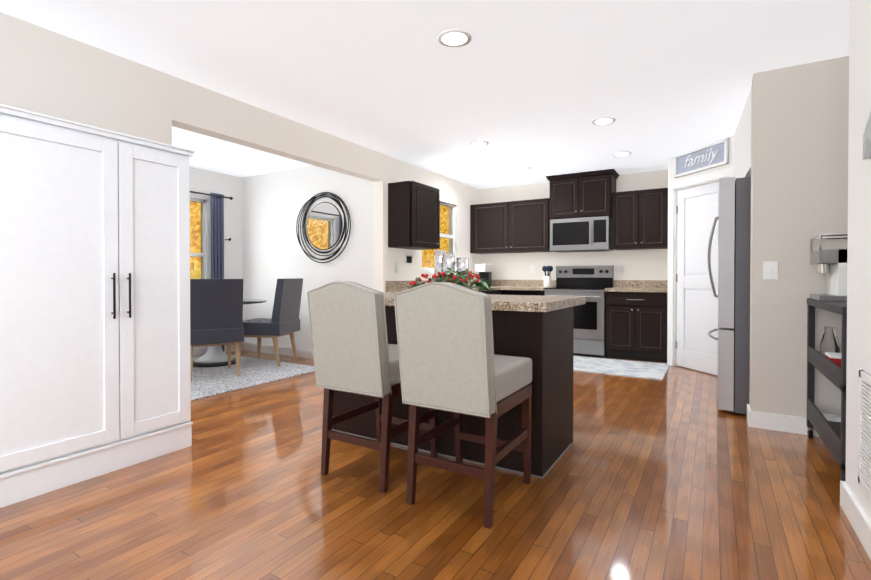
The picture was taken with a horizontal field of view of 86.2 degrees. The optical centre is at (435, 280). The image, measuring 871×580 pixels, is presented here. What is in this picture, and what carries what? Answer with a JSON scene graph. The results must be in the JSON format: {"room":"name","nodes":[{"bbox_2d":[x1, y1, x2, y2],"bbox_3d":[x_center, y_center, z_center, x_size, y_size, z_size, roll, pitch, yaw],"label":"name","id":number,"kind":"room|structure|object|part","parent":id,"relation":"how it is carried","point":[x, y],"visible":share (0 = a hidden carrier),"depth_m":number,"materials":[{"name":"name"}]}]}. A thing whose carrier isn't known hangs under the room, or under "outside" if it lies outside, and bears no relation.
{"room":"kitchen","nodes":[
{"label":"kitchen","id":0,"kind":"room"},
{"bbox_2d":[190,167,242,348],"bbox_3d":[-3.602,-0.230,5.335,0.140,2.455,3.090,0,1,31],"label":"wall","id":1,"kind":"structure","parent":0,"point":[208,182],"depth_m":6.42,"materials":[{"name":"paint"}]},
{"bbox_2d":[190,196,208,278],"bbox_3d":[-3.415,-0.336,5.613,0.175,1.482,1.440,0,1,31],"label":"dining window","id":2,"kind":"structure","parent":1,"relation":"in","point":[199,256],"depth_m":6.13,"materials":[{"name":"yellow glass"}]},
{"bbox_2d":[190,191,232,351],"bbox_3d":[-3.323,-0.095,5.548,0.119,2.120,2.032,0,1,31],"label":"curtain","id":3,"kind":"object","parent":1,"relation":"attached to","point":[217,236],"visible":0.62,"depth_m":6.21,"materials":[{"name":"fabric"}]},
{"bbox_2d":[193,344,241,356],"bbox_3d":[-3.499,0.942,5.367,0.016,0.110,2.950,0,1,31],"label":"baseboard","id":4,"kind":"structure","parent":1,"relation":"attached to","point":[198,352],"depth_m":6.10,"materials":[{"name":"white wood"}]},
{"bbox_2d":[0,12,478,292],"bbox_3d":[-1.718,-0.213,3.614,0.140,2.455,9.490,0,1,31],"label":"wall","id":5,"kind":"structure","parent":0,"point":[45,71],"depth_m":3.26,"materials":[{"name":"paint"}]},
{"bbox_2d":[394,263,397,272],"bbox_3d":[-0.469,-0.155,5.560,0.007,0.120,0.070,0,1,31],"label":"electrical outlet plate","id":6,"kind":"object","parent":5,"relation":"attached to","point":[395,264],"depth_m":5.55,"materials":[{"name":"white plastic"}]},
{"bbox_2d":[404,255,411,263],"bbox_3d":[-0.337,-0.262,5.754,0.033,0.110,0.140,0,1,31],"label":"electrical outlet plate","id":7,"kind":"object","parent":5,"relation":"attached to","point":[407,259],"depth_m":5.72,"materials":[{"name":"white plastic"}]},
{"bbox_2d":[388,181,439,249],"bbox_3d":[-0.249,-0.763,5.585,0.346,0.744,0.610,0,1,31],"label":"upper cabinet","id":8,"kind":"object","parent":5,"relation":"attached to","point":[413,207],"depth_m":5.37,"materials":[{"name":"brown wood"}]},
{"bbox_2d":[385,280,455,287],"bbox_3d":[-0.083,0.044,6.181,0.026,0.100,1.889,0,1,31],"label":"backsplash","id":9,"kind":"structure","parent":5,"relation":"attached to","point":[388,284],"depth_m":5.59,"materials":[{"name":"beige stone"}]},
{"bbox_2d":[420,200,456,272],"bbox_3d":[0.024,-0.615,6.489,0.175,1.022,1.040,0,1,31],"label":"kitchen window","id":10,"kind":"structure","parent":5,"relation":"in","point":[448,227],"depth_m":6.70,"materials":[{"name":"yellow glass"}]},
{"bbox_2d":[242,165,372,349],"bbox_3d":[-1.760,-0.238,6.115,2.500,2.455,0.140,0,1,31],"label":"wall","id":11,"kind":"structure","parent":0,"point":[273,203],"depth_m":6.07,"materials":[{"name":"paint"}]},
{"bbox_2d":[242,342,313,358],"bbox_3d":[-1.660,0.936,5.976,2.486,0.110,0.016,0,1,31],"label":"baseboard","id":12,"kind":"structure","parent":11,"relation":"attached to","point":[288,351],"depth_m":6.21,"materials":[{"name":"white wood"}]},
{"bbox_2d":[296,192,350,262],"bbox_3d":[-1.396,-0.658,5.782,0.921,0.876,0.044,0,1,31],"label":"round mirror","id":13,"kind":"object","parent":11,"relation":"attached to","point":[324,226],"visible":1,"depth_m":5.78,"materials":[{"name":"metal"}]},
{"bbox_2d":[0,0,849,188],"bbox_3d":[-0.840,-1.486,3.083,7.500,0.100,9.900,0,1,31],"label":"ceiling","id":14,"kind":"structure","parent":0,"point":[537,87],"depth_m":3.10,"materials":[{"name":"white paint"}]},
{"bbox_2d":[437,29,471,46],"bbox_3d":[0.112,-1.429,2.747,0.202,0.005,0.202,0,1,22],"label":"recessed light","id":15,"kind":"object","parent":14,"relation":"in","point":[454,38],"depth_m":2.74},
{"bbox_2d":[469,141,488,146],"bbox_3d":[0.461,-1.450,4.927,0.202,0.005,0.202,0,1,22],"label":"recessed light","id":16,"kind":"object","parent":14,"relation":"in","point":[476,143],"depth_m":4.91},
{"bbox_2d":[515,167,530,170],"bbox_3d":[1.138,-1.461,6.060,0.202,0.005,0.202,0,1,22],"label":"recessed light","id":17,"kind":"object","parent":14,"relation":"in","point":[518,168],"depth_m":6.05,"materials":[{"name":"white plastic"}]},
{"bbox_2d":[592,117,615,124],"bbox_3d":[1.523,-1.443,4.210,0.201,0.005,0.202,0,1,4],"label":"recessed light","id":18,"kind":"object","parent":14,"relation":"in","point":[605,120],"depth_m":4.21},
{"bbox_2d":[613,152,630,156],"bbox_3d":[2.142,-1.454,5.343,0.201,0.005,0.202,0,1,22],"label":"recessed light","id":19,"kind":"object","parent":14,"relation":"in","point":[618,154],"depth_m":5.35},
{"bbox_2d":[0,350,870,579],"bbox_3d":[-0.840,1.069,3.107,7.500,0.100,9.900,0,1,31],"label":"floor","id":20,"kind":"structure","parent":0,"point":[675,473],"depth_m":2.10,"materials":[{"name":"brown wood"}]},
{"bbox_2d":[0,104,194,507],"bbox_3d":[-2.079,0.115,2.348,0.533,1.822,1.520,0,1,31],"label":"wardrobe","id":21,"kind":"object","parent":20,"relation":"on","point":[95,370],"visible":1,"depth_m":2.40,"materials":[{"name":"white paint"}]},
{"bbox_2d":[191,355,314,401],"bbox_3d":[-2.627,0.993,4.776,1.920,0.020,2.230,0,1,31],"label":"dining rug","id":22,"kind":"object","parent":20,"relation":"on","point":[206,382],"visible":0.15,"depth_m":4.83,"materials":[{"name":"grey carpet"}]},
{"bbox_2d":[190,279,243,381],"bbox_3d":[-2.329,0.479,4.837,0.536,1.000,0.621,0,1,-34],"label":"dining chair","id":23,"kind":"object","parent":22,"relation":"on","point":[216,312],"visible":0.94,"depth_m":4.62,"materials":[{"name":"grey fabric"}]},
{"bbox_3d":[-2.329,0.302,4.835,0.536,0.645,0.621,0,1,-34],"label":"seat","id":24,"kind":"part","parent":23,"relation":"part of","materials":[{"name":"grey fabric"}]},
{"bbox_2d":[193,299,266,366],"bbox_3d":[-2.610,0.609,5.502,1.160,0.730,1.160,0,1,31],"label":"dining table","id":25,"kind":"object","parent":22,"relation":"on","point":[214,356],"visible":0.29,"depth_m":5.39,"materials":[{"name":"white plastic"}]},
{"bbox_2d":[239,278,302,366],"bbox_3d":[-1.975,0.472,5.537,0.621,1.000,0.536,0,1,9],"label":"dining chair","id":26,"kind":"object","parent":22,"relation":"on","point":[284,320],"visible":1,"depth_m":5.33,"materials":[{"name":"grey fabric"}]},
{"bbox_3d":[-1.975,0.295,5.535,0.621,0.645,0.536,0,1,9],"label":"seat","id":27,"kind":"part","parent":26,"relation":"part of","materials":[{"name":"grey fabric"}]},
{"bbox_2d":[307,281,437,492],"bbox_3d":[-0.318,0.512,2.534,0.439,1.024,0.618,0,1,31],"label":"stool","id":28,"kind":"object","parent":20,"relation":"on","point":[354,352],"visible":0.94,"depth_m":2.30,"materials":[{"name":"beige fabric"}]},
{"bbox_3d":[-0.317,0.279,2.534,0.436,0.552,0.614,0,1,31],"label":"seat","id":29,"kind":"part","parent":28,"relation":"part of","materials":[{"name":"fabric"}]},
{"bbox_2d":[332,308,573,478],"bbox_3d":[0.061,0.586,3.066,1.532,0.868,0.637,0,1,31],"label":"kitchen island","id":30,"kind":"object","parent":20,"relation":"on","point":[537,330],"depth_m":2.58,"materials":[{"name":"brown wood"}]},
{"bbox_2d":[381,292,585,311],"bbox_3d":[0.086,0.127,3.124,1.605,0.048,0.844,0,1,31],"label":"island countertop","id":31,"kind":"structure","parent":30,"relation":"on","point":[499,303],"depth_m":2.57,"materials":[{"name":"beige stone"}]},
{"bbox_2d":[403,267,493,291],"bbox_3d":[0.137,-0.007,3.082,0.743,0.168,0.311,1,1,45],"label":"decor","id":32,"kind":"object","parent":31,"relation":"on","point":[462,277],"visible":0.92,"depth_m":3.04,"materials":[{"name":"green plant"}]},
{"bbox_2d":[435,250,468,287],"bbox_3d":[0.108,-0.066,3.485,0.280,0.330,0.129,0,1,31],"label":"decor","id":33,"kind":"object","parent":31,"relation":"on","point":[443,260],"visible":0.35,"depth_m":3.44,"materials":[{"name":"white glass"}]},
{"bbox_2d":[394,282,531,528],"bbox_3d":[0.156,0.515,2.216,0.439,1.024,0.618,0,1,31],"label":"stool","id":34,"kind":"object","parent":20,"relation":"on","point":[450,361],"visible":1,"depth_m":2.00,"materials":[{"name":"beige fabric"}]},
{"bbox_3d":[0.157,0.282,2.215,0.436,0.552,0.614,0,1,31],"label":"seat","id":35,"kind":"part","parent":34,"relation":"part of","materials":[{"name":"fabric"}]},
{"bbox_2d":[489,288,500,294],"bbox_3d":[0.524,0.558,6.606,0.636,0.856,0.588,0,1,31],"label":"base cabinet","id":36,"kind":"object","parent":20,"relation":"on","point":[497,291],"depth_m":6.52,"materials":[{"name":"brown wood"}]},
{"bbox_2d":[501,288,544,295],"bbox_3d":[1.337,0.556,6.786,0.695,0.856,0.636,0,1,31],"label":"base cabinet","id":37,"kind":"object","parent":20,"relation":"on","point":[504,291],"depth_m":6.49,"materials":[{"name":"brown wood"}]},
{"bbox_2d":[385,288,480,291],"bbox_3d":[0.183,0.115,6.023,0.646,0.040,1.889,0,1,31],"label":"countertop","id":38,"kind":"structure","parent":37,"relation":"on","point":[386,289],"depth_m":5.42,"materials":[{"name":"beige stone"}]},
{"bbox_2d":[490,284,512,287],"bbox_3d":[1.087,0.107,6.924,1.272,0.040,0.647,0,1,31],"label":"countertop","id":39,"kind":"structure","parent":37,"relation":"on","point":[493,285],"depth_m":7.01,"materials":[{"name":"beige stone"}]},
{"bbox_2d":[544,265,613,357],"bbox_3d":[1.962,0.387,6.373,0.786,1.200,0.687,0,1,31],"label":"range","id":40,"kind":"object","parent":20,"relation":"on","point":[590,283],"visible":0.75,"depth_m":6.10,"materials":[{"name":"metal"}]},
{"bbox_2d":[573,356,669,379],"bbox_3d":[1.747,0.989,5.562,1.820,0.012,0.930,0,1,31],"label":"kitchen rug","id":41,"kind":"object","parent":20,"relation":"on","point":[646,370],"visible":0.57,"depth_m":5.29,"materials":[{"name":"white fabric"}]},
{"bbox_2d":[606,292,667,362],"bbox_3d":[2.626,0.563,6.015,0.709,0.856,0.636,0,1,31],"label":"base cabinet","id":42,"kind":"object","parent":20,"relation":"on","point":[636,319],"depth_m":5.74,"materials":[{"name":"brown wood"}]},
{"bbox_2d":[605,288,667,291],"bbox_3d":[2.622,0.115,6.006,0.711,0.040,0.647,0,1,31],"label":"countertop","id":43,"kind":"structure","parent":42,"relation":"on","point":[606,289],"depth_m":5.78,"materials":[{"name":"beige stone"}]},
{"bbox_2d":[707,177,750,414],"bbox_3d":[2.739,0.116,3.731,0.966,1.795,0.900,0,1,31],"label":"fridge","id":44,"kind":"object","parent":20,"relation":"on","point":[733,218],"visible":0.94,"depth_m":3.51,"materials":[{"name":"silver metal"}]},
{"bbox_2d":[807,298,846,480],"bbox_3d":[2.351,0.572,2.510,0.422,0.904,0.999,0,1,31],"label":"cart","id":45,"kind":"object","parent":20,"relation":"on","point":[817,420],"visible":0.58,"depth_m":2.50,"materials":[{"name":"black plastic"}]},
{"bbox_2d":[810,233,847,300],"bbox_3d":[2.451,-0.082,2.806,0.263,0.396,0.320,0,1,31],"label":"espresso machine","id":46,"kind":"object","parent":45,"relation":"on","point":[832,264],"visible":0.67,"depth_m":2.73,"materials":[{"name":"silver metal"}]},
{"bbox_2d":[819,327,840,436],"bbox_3d":[2.340,0.567,2.570,0.295,0.580,0.750,0,1,31],"label":"decor","id":47,"kind":"object","parent":45,"relation":"on","point":[829,346],"visible":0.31,"depth_m":2.73,"materials":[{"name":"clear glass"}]},
{"bbox_2d":[475,264,491,285],"bbox_3d":[0.735,-0.085,7.113,0.170,0.339,0.250,0,1,31],"label":"coffee maker","id":48,"kind":"object","parent":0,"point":[484,270],"visible":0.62,"depth_m":7.08,"materials":[{"name":"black plastic"}]},
{"bbox_2d":[542,266,552,286],"bbox_3d":[1.628,-0.065,6.750,0.159,0.306,0.158,0,1,31],"label":"utensil crock","id":49,"kind":"object","parent":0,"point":[547,281],"visible":1,"depth_m":6.71,"materials":[{"name":"ceramic"}]},
{"bbox_2d":[479,169,667,279],"bbox_3d":[2.630,-0.241,6.461,4.400,2.455,0.140,0,1,31],"label":"wall","id":50,"kind":"structure","parent":0,"point":[647,264],"depth_m":6.76,"materials":[{"name":"paint"}]},
{"bbox_2d":[470,201,511,252],"bbox_3d":[0.921,-0.806,7.190,0.706,0.751,0.346,0,1,31],"label":"upper cabinet","id":51,"kind":"object","parent":50,"relation":"attached to","point":[490,223],"depth_m":7.04,"materials":[{"name":"brown wood"}]},
{"bbox_2d":[530,265,534,272],"bbox_3d":[1.476,-0.179,7.065,0.070,0.120,0.007,0,1,31],"label":"electrical outlet plate","id":52,"kind":"object","parent":50,"relation":"attached to","point":[532,267],"depth_m":7.06,"materials":[{"name":"white plastic"}]},
{"bbox_2d":[512,198,553,252],"bbox_3d":[1.406,-0.803,6.900,0.656,0.751,0.346,0,1,31],"label":"upper cabinet","id":53,"kind":"object","parent":50,"relation":"attached to","point":[530,223],"depth_m":6.72,"materials":[{"name":"brown wood"}]},
{"bbox_2d":[548,173,583,220],"bbox_3d":[1.893,-1.155,6.570,0.471,0.580,0.406,0,1,31],"label":"upper cabinet","id":54,"kind":"object","parent":50,"relation":"attached to","point":[566,200],"depth_m":6.39,"materials":[{"name":"brown wood"}]},
{"bbox_2d":[550,216,613,252],"bbox_3d":[2.030,-0.634,6.479,0.786,0.450,0.431,0,1,31],"label":"microwave","id":55,"kind":"object","parent":54,"relation":"attached to","point":[588,234],"visible":1,"depth_m":6.31,"materials":[{"name":"metal"}]},
{"bbox_2d":[492,280,667,287],"bbox_3d":[1.894,0.038,6.803,2.780,0.100,0.027,0,1,31],"label":"backsplash","id":56,"kind":"structure","parent":50,"relation":"attached to","point":[516,283],"depth_m":6.40,"materials":[{"name":"beige stone"}]},
{"bbox_2d":[584,169,615,217],"bbox_3d":[2.198,-1.153,6.388,0.471,0.580,0.406,0,1,31],"label":"upper cabinet","id":57,"kind":"object","parent":50,"relation":"attached to","point":[598,186],"depth_m":6.18,"materials":[{"name":"brown wood"}]},
{"bbox_2d":[617,264,622,272],"bbox_3d":[2.548,-0.173,6.424,0.070,0.120,0.007,0,1,31],"label":"electrical outlet plate","id":58,"kind":"object","parent":50,"relation":"attached to","point":[619,266],"depth_m":6.42,"materials":[{"name":"white plastic"}]},
{"bbox_2d":[612,189,643,249],"bbox_3d":[2.586,-0.796,6.194,0.387,0.751,0.346,0,1,31],"label":"upper cabinet","id":59,"kind":"object","parent":50,"relation":"attached to","point":[639,219],"depth_m":6.05,"materials":[{"name":"brown wood"}]},
{"bbox_2d":[644,188,667,248],"bbox_3d":[2.817,-0.795,6.056,0.387,0.751,0.346,0,1,31],"label":"upper cabinet","id":60,"kind":"object","parent":50,"relation":"attached to","point":[655,200],"depth_m":5.88,"materials":[{"name":"brown wood"}]},
{"bbox_2d":[667,136,733,306],"bbox_3d":[2.954,-0.227,5.012,0.120,2.455,1.103,0,1,-14],"label":"wall","id":61,"kind":"structure","parent":0,"point":[671,178],"depth_m":5.10,"materials":[{"name":"paint"}]},
{"bbox_2d":[667,166,733,374],"bbox_3d":[2.924,-0.073,5.074,0.149,2.145,0.930,0,1,-14],"label":"door","id":62,"kind":"structure","parent":61,"relation":"attached to","point":[692,314],"depth_m":5.18,"materials":[{"name":"wood"}]},
{"bbox_2d":[674,138,728,177],"bbox_3d":[2.864,-1.317,5.047,0.028,0.255,0.720,0,1,-14],"label":"frame","id":63,"kind":"object","parent":61,"relation":"attached to","point":[719,159],"visible":0.98,"depth_m":5.00,"materials":[{"name":"white wood"}]},
{"bbox_2d":[685,148,718,167],"bbox_3d":[2.868,-1.314,5.026,0.008,0.175,0.458,0,1,-14],"label":"lettering","id":64,"kind":"object","parent":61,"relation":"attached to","point":[702,156],"visible":1,"depth_m":5.00,"materials":[{"name":"white paint"}]},
{"bbox_2d":[734,88,750,179],"bbox_3d":[2.969,-1.145,3.796,0.850,0.595,1.370,0,1,31],"label":"wall","id":65,"kind":"structure","parent":0,"point":[742,151],"depth_m":3.87,"materials":[{"name":"paint"}]},
{"bbox_2d":[749,56,848,417],"bbox_3d":[2.644,-0.208,3.085,0.910,2.455,0.200,0,1,31],"label":"wall","id":66,"kind":"structure","parent":0,"point":[799,151],"depth_m":3.12,"materials":[{"name":"paint"}]},
{"bbox_2d":[763,261,777,279],"bbox_3d":[2.287,-0.069,3.174,0.084,0.125,0.015,0,1,31],"label":"switch plate","id":67,"kind":"object","parent":66,"relation":"attached to","point":[770,270],"visible":1,"depth_m":3.17,"materials":[{"name":"white plastic"}]},
{"bbox_2d":[747,409,819,436],"bbox_3d":[2.504,0.965,3.054,0.746,0.110,0.016,0,1,31],"label":"baseboard","id":68,"kind":"structure","parent":66,"relation":"attached to","point":[769,421],"depth_m":3.15,"materials":[{"name":"white wood"}]},
{"bbox_2d":[845,0,870,521],"bbox_3d":[0.774,-0.175,-0.323,0.620,2.455,5.290,0,1,31],"label":"wall","id":69,"kind":"structure","parent":0,"point":[859,277],"depth_m":1.96,"materials":[{"name":"paint"}]},
{"bbox_2d":[840,481,870,559],"bbox_3d":[0.505,0.995,-0.142,0.016,0.110,5.306,0,1,31],"label":"baseboard","id":70,"kind":"structure","parent":69,"relation":"attached to","point":[858,519],"depth_m":1.90,"materials":[{"name":"white wood"}]},
{"bbox_2d":[858,370,870,498],"bbox_3d":[1.537,0.591,1.576,0.011,0.455,0.720,0,1,31],"label":"air vent","id":71,"kind":"object","parent":69,"relation":"in","point":[864,451],"visible":1,"depth_m":1.82,"materials":[{"name":"metal"}]},
{"bbox_2d":[863,111,870,159],"bbox_3d":[1.440,-0.610,1.419,0.025,0.430,0.870,0,1,31],"label":"decor","id":72,"kind":"object","parent":69,"relation":"attached to","point":[867,144],"visible":1,"depth_m":1.74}
]}

